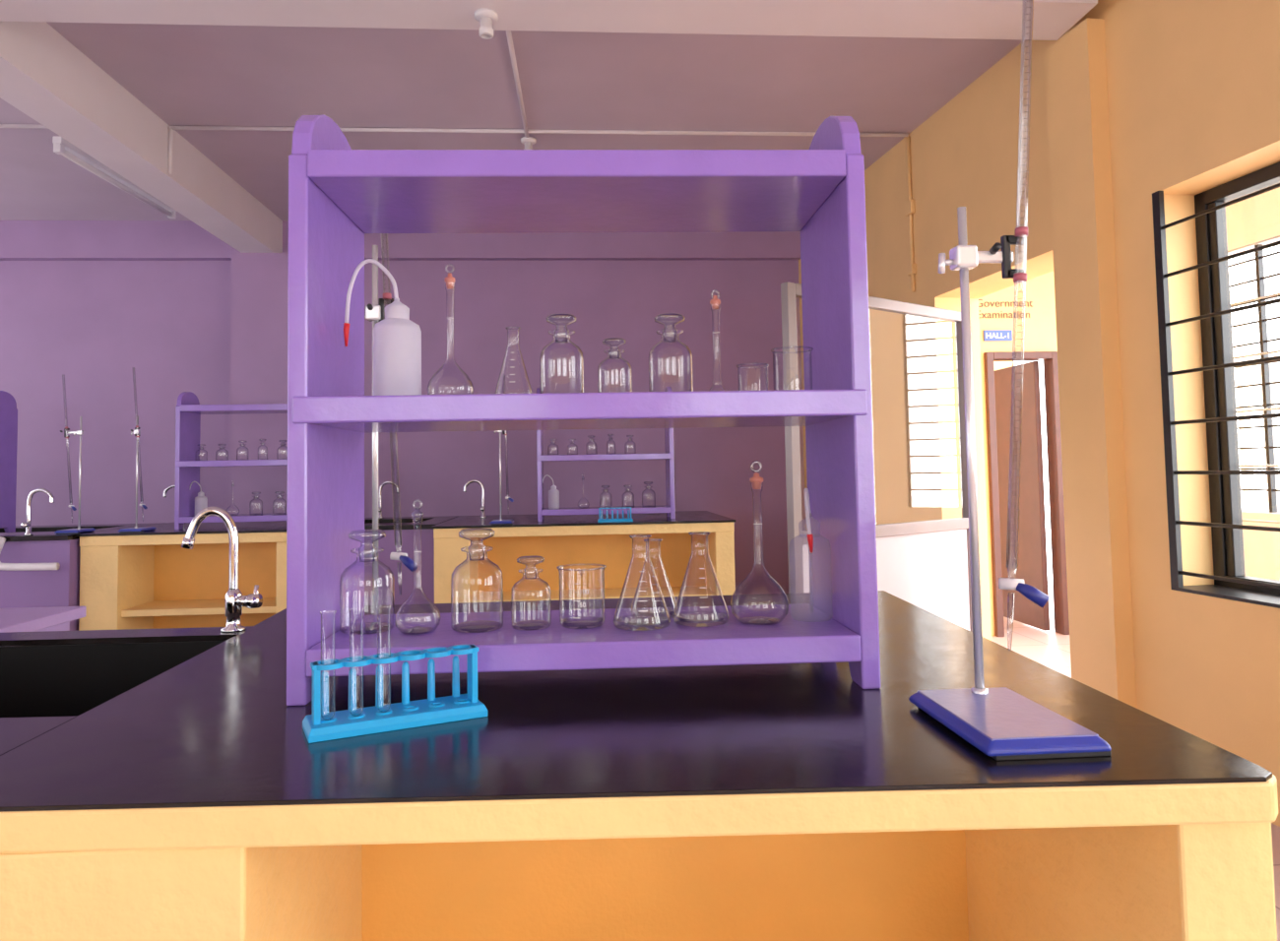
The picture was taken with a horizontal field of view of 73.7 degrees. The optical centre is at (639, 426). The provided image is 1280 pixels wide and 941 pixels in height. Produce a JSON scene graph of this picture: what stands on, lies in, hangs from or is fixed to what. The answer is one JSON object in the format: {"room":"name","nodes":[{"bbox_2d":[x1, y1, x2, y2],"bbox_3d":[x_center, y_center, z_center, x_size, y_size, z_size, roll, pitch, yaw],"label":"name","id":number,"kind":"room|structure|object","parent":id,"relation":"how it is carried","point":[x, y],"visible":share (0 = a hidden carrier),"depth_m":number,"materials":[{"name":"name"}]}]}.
{"room":"laboratory","nodes":[
{"label":"laboratory","id":0,"kind":"room"},
{"bbox_2d":[229,253,287,514],"bbox_3d":[-2.841,0.125,6.464,0.420,2.860,0.240,-1,-3,-4],"label":"column","id":1,"kind":"structure","parent":0,"point":[259,281],"depth_m":6.37,"materials":[{"name":"purple paint"}]},
{"bbox_2d":[0,260,805,594],"bbox_3d":[-2.519,-0.013,6.709,7.900,3.150,0.190,-1,-3,-4],"label":"wall","id":2,"kind":"structure","parent":0,"point":[90,323],"depth_m":6.71,"materials":[{"name":"purple paint"}]},
{"bbox_2d":[0,21,1024,221],"bbox_3d":[-1.868,-1.908,1.981,8.600,0.120,10.000,-1,-3,-4],"label":"ceiling","id":3,"kind":"structure","parent":0,"point":[186,75],"depth_m":4.42,"materials":[{"name":"paint"}]},
{"bbox_2d":[52,136,176,218],"bbox_3d":[-3.235,-1.565,5.327,0.051,0.170,1.250,-1,-3,-2],"label":"tube light","id":4,"kind":"object","parent":3,"relation":"hanging from","point":[62,147],"visible":0.8,"depth_m":5.13,"materials":[{"name":"white plastic"}]},
{"bbox_2d":[0,21,282,253],"bbox_3d":[-2.776,-1.531,4.970,0.250,0.290,3.280,-1,-3,-4],"label":"ceiling beam","id":5,"kind":"structure","parent":3,"relation":"attached to","point":[43,76],"depth_m":4.35,"materials":[{"name":"white paint"}]},
{"bbox_2d":[0,220,800,260],"bbox_3d":[-2.585,-1.448,6.645,7.800,0.290,0.080,-1,-3,-4],"label":"ceiling beam","id":6,"kind":"structure","parent":3,"relation":"attached to","point":[20,240],"depth_m":6.67,"materials":[{"name":"white paint"}]},
{"bbox_2d":[0,30,908,175],"bbox_3d":[-2.331,-1.587,4.115,7.960,0.277,1.510,-1,-3,-4],"label":"conduit","id":7,"kind":"object","parent":3,"relation":"attached to","point":[527,131],"depth_m":4.87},
{"bbox_2d":[474,7,497,39],"bbox_3d":[-0.605,-1.578,3.355,0.090,0.090,0.090,-1,-3,-4],"label":"holder","id":8,"kind":"object","parent":3,"relation":"attached to","point":[486,17],"visible":1,"depth_m":3.33,"materials":[{"name":"white plastic"}]},
{"bbox_2d":[478,16,493,39],"bbox_3d":[-0.604,-1.567,3.354,0.056,0.068,0.056,-1,-3,-4],"label":"socket","id":9,"kind":"object","parent":8,"relation":"attached to","point":[485,30],"depth_m":3.34,"materials":[{"name":"white plastic"}]},
{"bbox_2d":[520,136,536,149],"bbox_3d":[-0.656,-1.646,5.021,0.090,0.090,0.090,-1,-3,-4],"label":"holder","id":10,"kind":"object","parent":3,"relation":"attached to","point":[529,142],"visible":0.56,"depth_m":5.00,"materials":[{"name":"white plastic"}]},
{"bbox_2d":[523,141,532,149],"bbox_3d":[-0.655,-1.635,5.021,0.056,0.068,0.056,-1,-3,-4],"label":"socket","id":11,"kind":"object","parent":10,"relation":"attached to","point":[528,145],"depth_m":5.00,"materials":[{"name":"white plastic"}]},
{"bbox_2d":[0,0,1097,40],"bbox_3d":[-2.226,-1.689,3.225,8.050,0.175,0.290,-1,-3,-4],"label":"ceiling beam","id":12,"kind":"structure","parent":3,"relation":"attached to","point":[924,19],"depth_m":3.37,"materials":[{"name":"white paint"}]},
{"bbox_2d":[993,361,1013,370],"bbox_3d":[2.564,-0.043,7.856,1.800,3.150,0.100,-1,-3,-4],"label":"wall","id":13,"kind":"structure","parent":0,"point":[997,365],"depth_m":7.89,"materials":[{"name":"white paint"}]},
{"bbox_2d":[978,271,1057,636],"bbox_3d":[2.676,-0.141,5.997,1.830,3.150,0.130,-1,-3,-4],"label":"wall","id":14,"kind":"structure","parent":0,"point":[1039,334],"depth_m":5.96,"materials":[{"name":"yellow paint"}]},
{"bbox_2d":[978,299,1032,341],"bbox_3d":[2.546,-0.745,5.943,0.411,0.295,0.014,-1,-3,-4],"label":"wall sign","id":15,"kind":"object","parent":14,"relation":"attached to","point":[989,335],"visible":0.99,"depth_m":5.93,"materials":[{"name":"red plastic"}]},
{"bbox_2d":[994,361,1049,631],"bbox_3d":[2.799,0.494,6.313,0.040,1.890,0.650,-1,-3,-4],"label":"leaf","id":16,"kind":"object","parent":14,"relation":"attached to","point":[1030,544],"visible":0.74,"depth_m":6.21,"materials":[{"name":"brown paint"}]},
{"bbox_2d":[983,351,1069,637],"bbox_3d":[2.665,0.456,5.920,0.520,1.950,0.120,-1,-3,-4],"label":"frame","id":17,"kind":"object","parent":14,"relation":"attached to","point":[1051,370],"visible":0.8,"depth_m":5.88,"materials":[{"name":"brown paint"}]},
{"bbox_2d":[798,0,1279,827],"bbox_3d":[2.268,-0.335,2.125,0.271,3.150,10.100,0,-3,-10],"label":"wall","id":18,"kind":"structure","parent":0,"point":[1193,86],"depth_m":3.30,"materials":[{"name":"orange paint"}]},
{"bbox_2d":[903,135,916,292],"bbox_3d":[1.601,-1.263,5.059,0.030,0.930,0.080,0,-3,-10],"label":"conduit","id":19,"kind":"object","parent":18,"relation":"attached to","point":[910,209],"visible":1,"depth_m":5.05,"materials":[{"name":"orange paint"}]},
{"bbox_2d":[1152,191,1183,590],"bbox_3d":[2.094,-0.185,2.341,0.022,1.480,1.700,0,-3,-10],"label":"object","id":20,"kind":"object","parent":18,"relation":"in","point":[1160,245],"visible":1,"depth_m":3.15,"materials":[{"name":"black metal"}]},
{"bbox_2d":[1161,183,1279,229],"bbox_3d":[2.084,-0.784,2.372,0.016,0.014,1.680,0,-3,-10],"label":"bar","id":21,"kind":"object","parent":20,"relation":"attached to","point":[1277,185],"visible":1,"depth_m":2.90,"materials":[{"name":"black metal"}]},
{"bbox_2d":[1163,240,1279,277],"bbox_3d":[2.087,-0.603,2.363,0.016,0.014,1.680,0,-3,-10],"label":"bar","id":22,"kind":"object","parent":20,"relation":"attached to","point":[1275,243],"visible":1,"depth_m":2.90,"materials":[{"name":"black metal"}]},
{"bbox_2d":[1166,298,1279,326],"bbox_3d":[2.090,-0.421,2.353,0.016,0.014,1.680,0,-3,-10],"label":"bar","id":23,"kind":"object","parent":20,"relation":"attached to","point":[1276,300],"visible":1,"depth_m":2.90,"materials":[{"name":"black metal"}]},
{"bbox_2d":[1168,355,1279,376],"bbox_3d":[2.094,-0.239,2.344,0.016,0.014,1.680,0,-3,-10],"label":"bar","id":24,"kind":"object","parent":20,"relation":"attached to","point":[1272,358],"visible":1,"depth_m":2.90,"materials":[{"name":"black metal"}]},
{"bbox_2d":[1171,412,1279,425],"bbox_3d":[2.097,-0.058,2.334,0.016,0.014,1.680,0,-3,-10],"label":"bar","id":25,"kind":"object","parent":20,"relation":"attached to","point":[1267,416],"visible":1,"depth_m":2.90,"materials":[{"name":"black metal"}]},
{"bbox_2d":[1173,470,1279,474],"bbox_3d":[2.100,0.124,2.325,0.016,0.014,1.680,0,-3,-10],"label":"bar","id":26,"kind":"object","parent":20,"relation":"attached to","point":[1175,472],"visible":1,"depth_m":2.90,"materials":[{"name":"black metal"}]},
{"bbox_2d":[1176,520,1279,531],"bbox_3d":[2.103,0.306,2.316,0.016,0.014,1.680,0,-3,-10],"label":"bar","id":27,"kind":"object","parent":20,"relation":"attached to","point":[1242,527],"visible":1,"depth_m":2.89,"materials":[{"name":"black metal"}]},
{"bbox_2d":[1178,571,1279,589],"bbox_3d":[2.106,0.487,2.306,0.016,0.014,1.680,0,-3,-10],"label":"bar","id":28,"kind":"object","parent":20,"relation":"attached to","point":[1274,586],"visible":1,"depth_m":2.89,"materials":[{"name":"black metal"}]},
{"bbox_2d":[1170,584,1279,608],"bbox_3d":[2.186,0.547,2.317,0.180,0.012,1.700,0,-3,-10],"label":"sill","id":29,"kind":"structure","parent":18,"relation":"attached to","point":[1221,592],"depth_m":2.94,"materials":[{"name":"black metal"}]},
{"bbox_2d":[1194,161,1279,594],"bbox_3d":[2.294,-0.187,2.375,0.066,1.480,1.700,0,-3,-10],"label":"frame","id":30,"kind":"object","parent":18,"relation":"attached to","point":[1228,551],"visible":0.82,"depth_m":3.15,"materials":[{"name":"black metal"}]},
{"bbox_2d":[1227,235,1279,253],"bbox_3d":[2.332,-0.697,2.410,0.009,0.008,1.700,0,-3,-10],"label":"bar","id":31,"kind":"object","parent":18,"relation":"attached to","point":[1277,236],"visible":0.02,"depth_m":3.08,"materials":[{"name":"metal"}]},
{"bbox_2d":[1230,292,1279,306],"bbox_3d":[2.335,-0.497,2.400,0.009,0.008,1.700,0,-3,-10],"label":"bar","id":32,"kind":"object","parent":18,"relation":"attached to","point":[1278,293],"visible":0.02,"depth_m":3.07,"materials":[{"name":"metal"}]},
{"bbox_2d":[1233,350,1279,359],"bbox_3d":[2.339,-0.297,2.389,0.009,0.008,1.700,0,-3,-10],"label":"bar","id":33,"kind":"object","parent":18,"relation":"attached to","point":[1273,352],"visible":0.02,"depth_m":3.07,"materials":[{"name":"metal"}]},
{"bbox_2d":[1236,407,1279,413],"bbox_3d":[2.342,-0.098,2.379,0.009,0.008,1.700,0,-3,-10],"label":"bar","id":34,"kind":"object","parent":18,"relation":"attached to","point":[1270,409],"visible":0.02,"depth_m":3.06,"materials":[{"name":"metal"}]},
{"bbox_2d":[1239,464,1279,467],"bbox_3d":[2.346,0.102,2.369,0.009,0.008,1.700,0,-3,-10],"label":"bar","id":35,"kind":"object","parent":18,"relation":"attached to","point":[1241,466],"visible":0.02,"depth_m":3.06,"materials":[{"name":"metal"}]},
{"bbox_2d":[1242,519,1279,523],"bbox_3d":[2.349,0.302,2.358,0.009,0.008,1.700,0,-3,-10],"label":"bar","id":36,"kind":"object","parent":18,"relation":"attached to","point":[1253,521],"visible":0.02,"depth_m":3.06,"materials":[{"name":"metal"}]},
{"bbox_2d":[1044,17,1136,707],"bbox_3d":[1.851,-0.165,3.517,0.080,2.970,0.270,0,-3,-10],"label":"column","id":37,"kind":"structure","parent":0,"point":[1095,503],"depth_m":3.46,"materials":[{"name":"orange paint"}]},
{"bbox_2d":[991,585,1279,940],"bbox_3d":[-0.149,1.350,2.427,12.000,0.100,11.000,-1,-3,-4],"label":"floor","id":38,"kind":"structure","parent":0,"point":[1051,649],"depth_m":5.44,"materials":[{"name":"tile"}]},
{"bbox_2d":[0,606,86,646],"bbox_3d":[-2.462,0.889,1.925,2.130,0.850,0.335,-1,-3,-4],"label":"countertop","id":39,"kind":"structure","parent":38,"relation":"on","point":[52,618],"depth_m":2.06,"materials":[{"name":"purple paint"}]},
{"bbox_2d":[0,522,166,631],"bbox_3d":[-4.349,1.111,5.566,1.860,0.850,1.200,-1,-3,-4],"label":"lab bench","id":40,"kind":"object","parent":38,"relation":"on","point":[60,587],"depth_m":5.05,"materials":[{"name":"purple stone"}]},
{"bbox_2d":[0,390,17,532],"bbox_3d":[-4.421,0.226,5.274,0.900,0.890,0.306,-1,-3,-4],"label":"rack","id":41,"kind":"object","parent":40,"relation":"on","point":[8,405],"visible":1,"depth_m":5.37,"materials":[{"name":"purple wood"}]},
{"bbox_2d":[0,536,60,571],"bbox_3d":[-3.578,0.739,4.982,0.373,0.198,0.105,-1,-3,-4],"label":"drain pipe","id":42,"kind":"object","parent":40,"relation":"attached to","point":[3,566],"visible":1,"depth_m":4.94,"materials":[{"name":"white plastic"}]},
{"bbox_2d":[20,488,54,535],"bbox_3d":[-3.594,0.506,5.094,0.166,0.283,0.075,-1,-3,-4],"label":"tap","id":43,"kind":"object","parent":40,"relation":"on","point":[28,525],"visible":1,"depth_m":5.10,"materials":[{"name":"silver metal"}]},
{"bbox_2d":[54,374,95,534],"bbox_3d":[-3.502,0.165,5.287,0.162,0.980,0.190,-1,-3,-4],"label":"stand","id":44,"kind":"object","parent":40,"relation":"on","point":[80,432],"visible":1,"depth_m":5.28,"materials":[{"name":"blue metal"}]},
{"bbox_2d":[76,520,286,631],"bbox_3d":[-2.776,1.095,5.790,1.290,0.850,1.290,-1,-3,-4],"label":"lab bench","id":45,"kind":"object","parent":38,"relation":"on","point":[146,580],"visible":0.44,"depth_m":5.39,"materials":[{"name":"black wood"}]},
{"bbox_2d":[118,367,156,532],"bbox_3d":[-3.121,0.140,5.315,0.142,1.020,0.190,-1,-3,-4],"label":"stand","id":46,"kind":"object","parent":45,"relation":"on","point":[137,431],"visible":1,"depth_m":5.30,"materials":[{"name":"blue metal"}]},
{"bbox_2d":[162,484,175,497],"bbox_3d":[-3.387,0.560,6.199,0.166,0.283,0.075,-1,-3,-4],"label":"tap","id":47,"kind":"object","parent":45,"relation":"on","point":[167,488],"visible":0.32,"depth_m":6.21,"materials":[{"name":"silver metal"}]},
{"bbox_2d":[121,597,275,617],"bbox_3d":[-2.699,1.139,5.406,0.930,0.040,0.400,-1,-3,-4],"label":"niche shelf","id":48,"kind":"object","parent":45,"relation":"attached to","point":[150,607],"depth_m":5.25,"materials":[{"name":"yellow paint"}]},
{"bbox_2d":[174,391,287,529],"bbox_3d":[-2.520,0.210,5.605,0.900,0.890,0.306,-1,-3,-4],"label":"rack","id":49,"kind":"object","parent":45,"relation":"on","point":[188,409],"visible":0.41,"depth_m":5.47,"materials":[{"name":"purple wood"}]},
{"bbox_2d":[190,481,207,515],"bbox_3d":[-2.888,0.468,5.569,0.120,0.228,0.074,-1,-3,-4],"label":"wash bottle","id":50,"kind":"object","parent":49,"relation":"on","point":[201,501],"visible":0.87,"depth_m":5.54,"materials":[{"name":"white plastic"}]},
{"bbox_2d":[176,459,287,467],"bbox_3d":[-2.519,0.240,5.601,0.883,0.038,0.301,-1,-3,-4],"label":"shelf","id":51,"kind":"object","parent":49,"relation":"attached to","point":[179,463],"depth_m":5.45,"materials":[{"name":"purple wood"}]},
{"bbox_2d":[179,512,286,523],"bbox_3d":[-2.513,0.595,5.584,0.844,0.038,0.298,-1,-3,-4],"label":"shelf","id":52,"kind":"object","parent":49,"relation":"attached to","point":[184,518],"depth_m":5.44,"materials":[{"name":"purple wood"}]},
{"bbox_2d":[180,403,287,414],"bbox_3d":[-2.525,-0.117,5.621,0.844,0.040,0.298,-1,-3,-4],"label":"shelf","id":53,"kind":"object","parent":49,"relation":"attached to","point":[185,409],"depth_m":5.48,"materials":[{"name":"purple wood"}]},
{"bbox_2d":[272,491,286,514],"bbox_3d":[-2.365,0.499,5.603,0.080,0.150,0.080,-1,-3,-4],"label":"bottle","id":54,"kind":"object","parent":49,"relation":"on","point":[276,491],"visible":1,"depth_m":5.58,"materials":[{"name":"clear glass"}]},
{"bbox_2d":[364,515,459,605],"bbox_3d":[-1.736,1.087,5.976,0.790,0.850,1.060,-1,-3,-4],"label":"lab bench","id":55,"kind":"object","parent":38,"relation":"on","point":[418,536],"depth_m":5.49,"materials":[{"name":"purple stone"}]},
{"bbox_2d":[378,480,399,518],"bbox_3d":[-1.876,0.542,6.354,0.166,0.283,0.075,-1,-3,-4],"label":"tap","id":56,"kind":"object","parent":55,"relation":"on","point":[395,484],"visible":0.96,"depth_m":6.36,"materials":[{"name":"silver metal"}]},
{"bbox_2d":[431,511,736,603],"bbox_3d":[-0.377,1.062,5.955,1.900,0.850,1.290,-1,-3,-4],"label":"lab bench","id":57,"kind":"object","parent":38,"relation":"on","point":[583,542],"visible":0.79,"depth_m":5.74,"materials":[{"name":"black wood"}]},
{"bbox_2d":[462,479,486,517],"bbox_3d":[-1.202,0.522,6.200,0.166,0.283,0.075,-1,-3,-4],"label":"tap","id":58,"kind":"object","parent":57,"relation":"on","point":[482,509],"visible":0.99,"depth_m":6.21,"materials":[{"name":"silver metal"}]},
{"bbox_2d":[489,377,513,524],"bbox_3d":[-0.883,0.144,5.468,0.148,0.950,0.190,-1,-3,-4],"label":"stand","id":59,"kind":"object","parent":57,"relation":"on","point":[494,522],"visible":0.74,"depth_m":5.45,"materials":[{"name":"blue metal"}]},
{"bbox_2d":[470,585,715,602],"bbox_3d":[-0.300,1.106,5.572,1.540,0.040,0.400,-1,-3,-4],"label":"niche shelf","id":60,"kind":"object","parent":57,"relation":"attached to","point":[536,593],"depth_m":5.58,"materials":[{"name":"yellow paint"}]},
{"bbox_2d":[536,386,675,521],"bbox_3d":[-0.235,0.178,5.763,0.900,0.890,0.306,-1,-3,-4],"label":"rack","id":61,"kind":"object","parent":57,"relation":"on","point":[669,509],"visible":0.62,"depth_m":5.62,"materials":[{"name":"purple wood"}]},
{"bbox_2d":[542,474,559,509],"bbox_3d":[-0.604,0.436,5.727,0.120,0.228,0.074,-1,-3,-4],"label":"wash bottle","id":62,"kind":"object","parent":61,"relation":"on","point":[553,493],"visible":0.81,"depth_m":5.70,"materials":[{"name":"white plastic"}]},
{"bbox_2d":[538,452,672,461],"bbox_3d":[-0.235,0.208,5.759,0.883,0.038,0.301,-1,-3,-4],"label":"shelf","id":63,"kind":"object","parent":61,"relation":"attached to","point":[668,457],"depth_m":5.61,"materials":[{"name":"purple wood"}]},
{"bbox_2d":[541,506,670,515],"bbox_3d":[-0.229,0.564,5.742,0.844,0.038,0.298,-1,-3,-4],"label":"shelf","id":64,"kind":"object","parent":61,"relation":"attached to","point":[634,509],"depth_m":5.60,"materials":[{"name":"purple wood"}]},
{"bbox_2d":[597,500,633,521],"bbox_3d":[-0.160,0.532,5.478,0.222,0.152,0.074,-1,-3,-4],"label":"test tube rack","id":65,"kind":"object","parent":57,"relation":"on","point":[601,519],"visible":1,"depth_m":5.46,"materials":[{"name":"plastic"}]},
{"bbox_2d":[0,590,1278,940],"bbox_3d":[-0.898,0.835,1.406,3.179,0.850,1.351,-1,-3,-4],"label":"lab bench","id":66,"kind":"object","parent":38,"relation":"on","point":[163,784],"visible":0.84,"depth_m":1.02,"materials":[{"name":"black stone"}]},
{"bbox_2d":[0,640,224,717],"bbox_3d":[-1.154,0.551,1.438,0.740,0.248,0.580,-1,-3,-4],"label":"sink","id":67,"kind":"object","parent":66,"relation":"in","point":[38,678],"depth_m":1.72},
{"bbox_2d":[181,506,262,633],"bbox_3d":[-0.876,0.298,1.798,0.165,0.261,0.053,-1,-3,2],"label":"tap","id":68,"kind":"object","parent":66,"relation":"on","point":[234,600],"visible":1,"depth_m":1.79,"materials":[{"name":"silver metal"}]},
{"bbox_2d":[364,233,418,614],"bbox_3d":[-0.504,0.016,1.681,0.149,0.800,0.200,-1,-3,-4],"label":"stand","id":69,"kind":"object","parent":66,"relation":"on","point":[374,312],"visible":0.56,"depth_m":1.66,"materials":[{"name":"silver metal"}]},
{"bbox_2d":[302,608,487,743],"bbox_3d":[-0.318,0.308,1.112,0.222,0.152,0.074,1,-3,-27],"label":"test tube rack","id":70,"kind":"object","parent":66,"relation":"on","point":[321,725],"visible":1,"depth_m":1.10,"materials":[{"name":"plastic"}]},
{"bbox_2d":[286,114,880,705],"bbox_3d":[-0.088,-0.052,1.380,0.844,0.890,0.306,-1,-3,-3],"label":"rack","id":71,"kind":"object","parent":66,"relation":"on","point":[339,194],"visible":0.91,"depth_m":1.27,"materials":[{"name":"purple wood"}]},
{"bbox_2d":[339,529,394,635],"bbox_3d":[-0.429,0.241,1.342,0.082,0.156,0.082,-1,-3,-4],"label":"bottle","id":72,"kind":"object","parent":71,"relation":"on","point":[381,626],"visible":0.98,"depth_m":1.33,"materials":[{"name":"clear glass"}]},
{"bbox_2d":[343,258,421,395],"bbox_3d":[-0.409,-0.152,1.353,0.120,0.231,0.074,-1,-3,-4],"label":"wash bottle","id":73,"kind":"object","parent":71,"relation":"on","point":[397,340],"visible":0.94,"depth_m":1.32,"materials":[{"name":"white plastic"}]},
{"bbox_2d":[394,499,440,635],"bbox_3d":[-0.343,0.214,1.317,0.068,0.204,0.068,-1,-3,-4],"label":"flask","id":74,"kind":"object","parent":71,"relation":"on","point":[416,632],"visible":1,"depth_m":1.31,"materials":[{"name":"clear glass"}]},
{"bbox_2d":[427,264,473,394],"bbox_3d":[-0.307,-0.151,1.379,0.074,0.227,0.074,-1,-3,-4],"label":"flask","id":75,"kind":"object","parent":71,"relation":"on","point":[449,281],"visible":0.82,"depth_m":1.38,"materials":[{"name":"clear glass"}]},
{"bbox_2d":[450,528,503,633],"bbox_3d":[-0.256,0.239,1.340,0.080,0.155,0.080,-1,-3,-4],"label":"bottle","id":76,"kind":"object","parent":71,"relation":"on","point":[467,625],"visible":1,"depth_m":1.33,"materials":[{"name":"clear glass"}]},
{"bbox_2d":[495,326,532,393],"bbox_3d":[-0.205,-0.100,1.381,0.062,0.122,0.062,-1,-3,-4],"label":"flask","id":77,"kind":"object","parent":71,"relation":"on","point":[506,327],"visible":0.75,"depth_m":1.38,"materials":[{"name":"clear glass"}]},
{"bbox_2d":[511,555,551,630],"bbox_3d":[-0.172,0.260,1.343,0.062,0.110,0.062,-1,-3,-4],"label":"bottle","id":78,"kind":"object","parent":71,"relation":"on","point":[524,621],"visible":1,"depth_m":1.34,"materials":[{"name":"clear glass"}]},
{"bbox_2d":[539,313,583,385],"bbox_3d":[-0.125,-0.110,1.365,0.070,0.137,0.070,-1,-3,-4],"label":"bottle","id":79,"kind":"object","parent":71,"relation":"on","point":[557,314],"visible":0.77,"depth_m":1.36,"materials":[{"name":"clear glass"}]},
{"bbox_2d":[307,149,846,233],"bbox_3d":[-0.094,-0.379,1.396,0.788,0.040,0.298,-1,-3,-3],"label":"shelf","id":80,"kind":"object","parent":71,"relation":"attached to","point":[371,191],"depth_m":1.30,"materials":[{"name":"purple wood"}]},
{"bbox_2d":[291,388,867,433],"bbox_3d":[-0.087,-0.022,1.376,0.827,0.038,0.301,-1,-3,-3],"label":"shelf","id":81,"kind":"object","parent":71,"relation":"attached to","point":[313,411],"depth_m":1.23,"materials":[{"name":"purple wood"}]},
{"bbox_2d":[556,564,606,630],"bbox_3d":[-0.091,0.267,1.346,0.079,0.093,0.079,-3,-4,38],"label":"beaker","id":82,"kind":"object","parent":71,"relation":"on","point":[576,625],"visible":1,"depth_m":1.33,"materials":[{"name":"clear glass"}]},
{"bbox_2d":[306,603,861,677],"bbox_3d":[-0.081,0.333,1.359,0.788,0.038,0.298,-1,-3,-3],"label":"shelf","id":83,"kind":"object","parent":71,"relation":"attached to","point":[808,633],"depth_m":1.23,"materials":[{"name":"purple wood"}]},
{"bbox_2d":[597,337,632,392],"bbox_3d":[-0.041,-0.091,1.368,0.054,0.098,0.054,-1,-3,-4],"label":"bottle","id":84,"kind":"object","parent":71,"relation":"on","point":[608,338],"visible":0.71,"depth_m":1.36,"materials":[{"name":"clear glass"}]},
{"bbox_2d":[613,534,670,631],"bbox_3d":[0.002,0.240,1.332,0.090,0.142,0.090,-1,-3,-4],"label":"flask","id":85,"kind":"object","parent":71,"relation":"on","point":[634,625],"visible":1,"depth_m":1.32,"materials":[{"name":"clear glass"}]},
{"bbox_2d":[630,538,678,620],"bbox_3d":[0.023,0.252,1.423,0.080,0.128,0.080,-1,-3,-4],"label":"flask","id":86,"kind":"object","parent":71,"relation":"on","point":[650,615],"visible":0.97,"depth_m":1.41,"materials":[{"name":"clear glass"}]},
{"bbox_2d":[648,313,693,391],"bbox_3d":[0.049,-0.112,1.373,0.070,0.136,0.070,-1,-3,-4],"label":"bottle","id":87,"kind":"object","parent":71,"relation":"on","point":[664,314],"visible":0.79,"depth_m":1.37,"materials":[{"name":"clear glass"}]},
{"bbox_2d":[672,531,729,627],"bbox_3d":[0.096,0.239,1.356,0.090,0.143,0.090,-1,-3,-4],"label":"flask","id":88,"kind":"object","parent":71,"relation":"on","point":[695,621],"visible":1,"depth_m":1.34,"materials":[{"name":"clear glass"}]},
{"bbox_2d":[708,289,725,390],"bbox_3d":[0.123,-0.134,1.377,0.029,0.177,0.029,-1,-3,-4],"label":"cylinder","id":89,"kind":"object","parent":71,"relation":"on","point":[715,302],"visible":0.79,"depth_m":1.38,"materials":[{"name":"clear glass"}]},
{"bbox_2d":[736,363,768,381],"bbox_3d":[0.182,-0.073,1.375,0.054,0.054,0.057,-1,-3,-4],"label":"beaker","id":90,"kind":"object","parent":71,"relation":"on","point":[737,365],"visible":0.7,"depth_m":1.38,"materials":[{"name":"clear glass"}]},
{"bbox_2d":[730,468,788,625],"bbox_3d":[0.187,0.181,1.354,0.092,0.255,0.092,-1,-3,-4],"label":"flask","id":91,"kind":"object","parent":71,"relation":"on","point":[755,480],"visible":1,"depth_m":1.35,"materials":[{"name":"clear glass"}]},
{"bbox_2d":[770,345,813,380],"bbox_3d":[0.247,-0.087,1.378,0.068,0.079,0.073,-1,-3,-4],"label":"beaker","id":92,"kind":"object","parent":71,"relation":"on","point":[772,350],"visible":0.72,"depth_m":1.38,"materials":[{"name":"clear glass"}]},
{"bbox_2d":[803,487,813,552],"bbox_3d":[0.270,0.203,1.372,0.079,0.211,0.066,2,-4,-45],"label":"wash bottle","id":93,"kind":"object","parent":71,"relation":"on","point":[809,536],"visible":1,"depth_m":1.33,"materials":[{"name":"white"}]},
{"bbox_2d":[909,0,1111,761],"bbox_3d":[0.457,-0.183,1.067,0.198,1.100,0.225,-1,-3,-4],"label":"stand","id":94,"kind":"object","parent":66,"relation":"on","point":[1001,723],"visible":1,"depth_m":1.11,"materials":[{"name":"blue metal"}]},
{"bbox_2d":[780,281,972,632],"bbox_3d":[1.156,0.378,3.955,1.330,1.955,0.040,1,-4,-37],"label":"frame","id":95,"kind":"object","parent":38,"relation":"on","point":[797,538],"visible":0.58,"depth_m":3.61,"materials":[{"name":"metal"}]},
{"bbox_2d":[802,528,970,631],"bbox_3d":[1.165,0.890,3.929,1.250,0.790,0.012,1,-4,-37],"label":"glass wall","id":96,"kind":"structure","parent":95,"relation":"in","point":[928,571],"depth_m":4.10,"materials":[{"name":"white glass"}]},
{"bbox_2d":[1225,184,1279,580],"bbox_3d":[3.858,-0.128,5.207,0.150,3.000,2.650,0,-3,-10],"label":"window","id":97,"kind":"structure","parent":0,"point":[1255,219],"depth_m":5.22,"materials":[{"name":"black metal"}]},
{"label":"outside","id":98,"kind":"structure","parent":0,"visible":0},
{"bbox_2d":[1233,352,1279,511],"bbox_3d":[7.059,0.447,6.742,6.000,2.100,0.120,-1,-3,-4],"label":"wall","id":99,"kind":"structure","parent":98,"point":[1242,373],"depth_m":6.58,"materials":[{"name":"white"}]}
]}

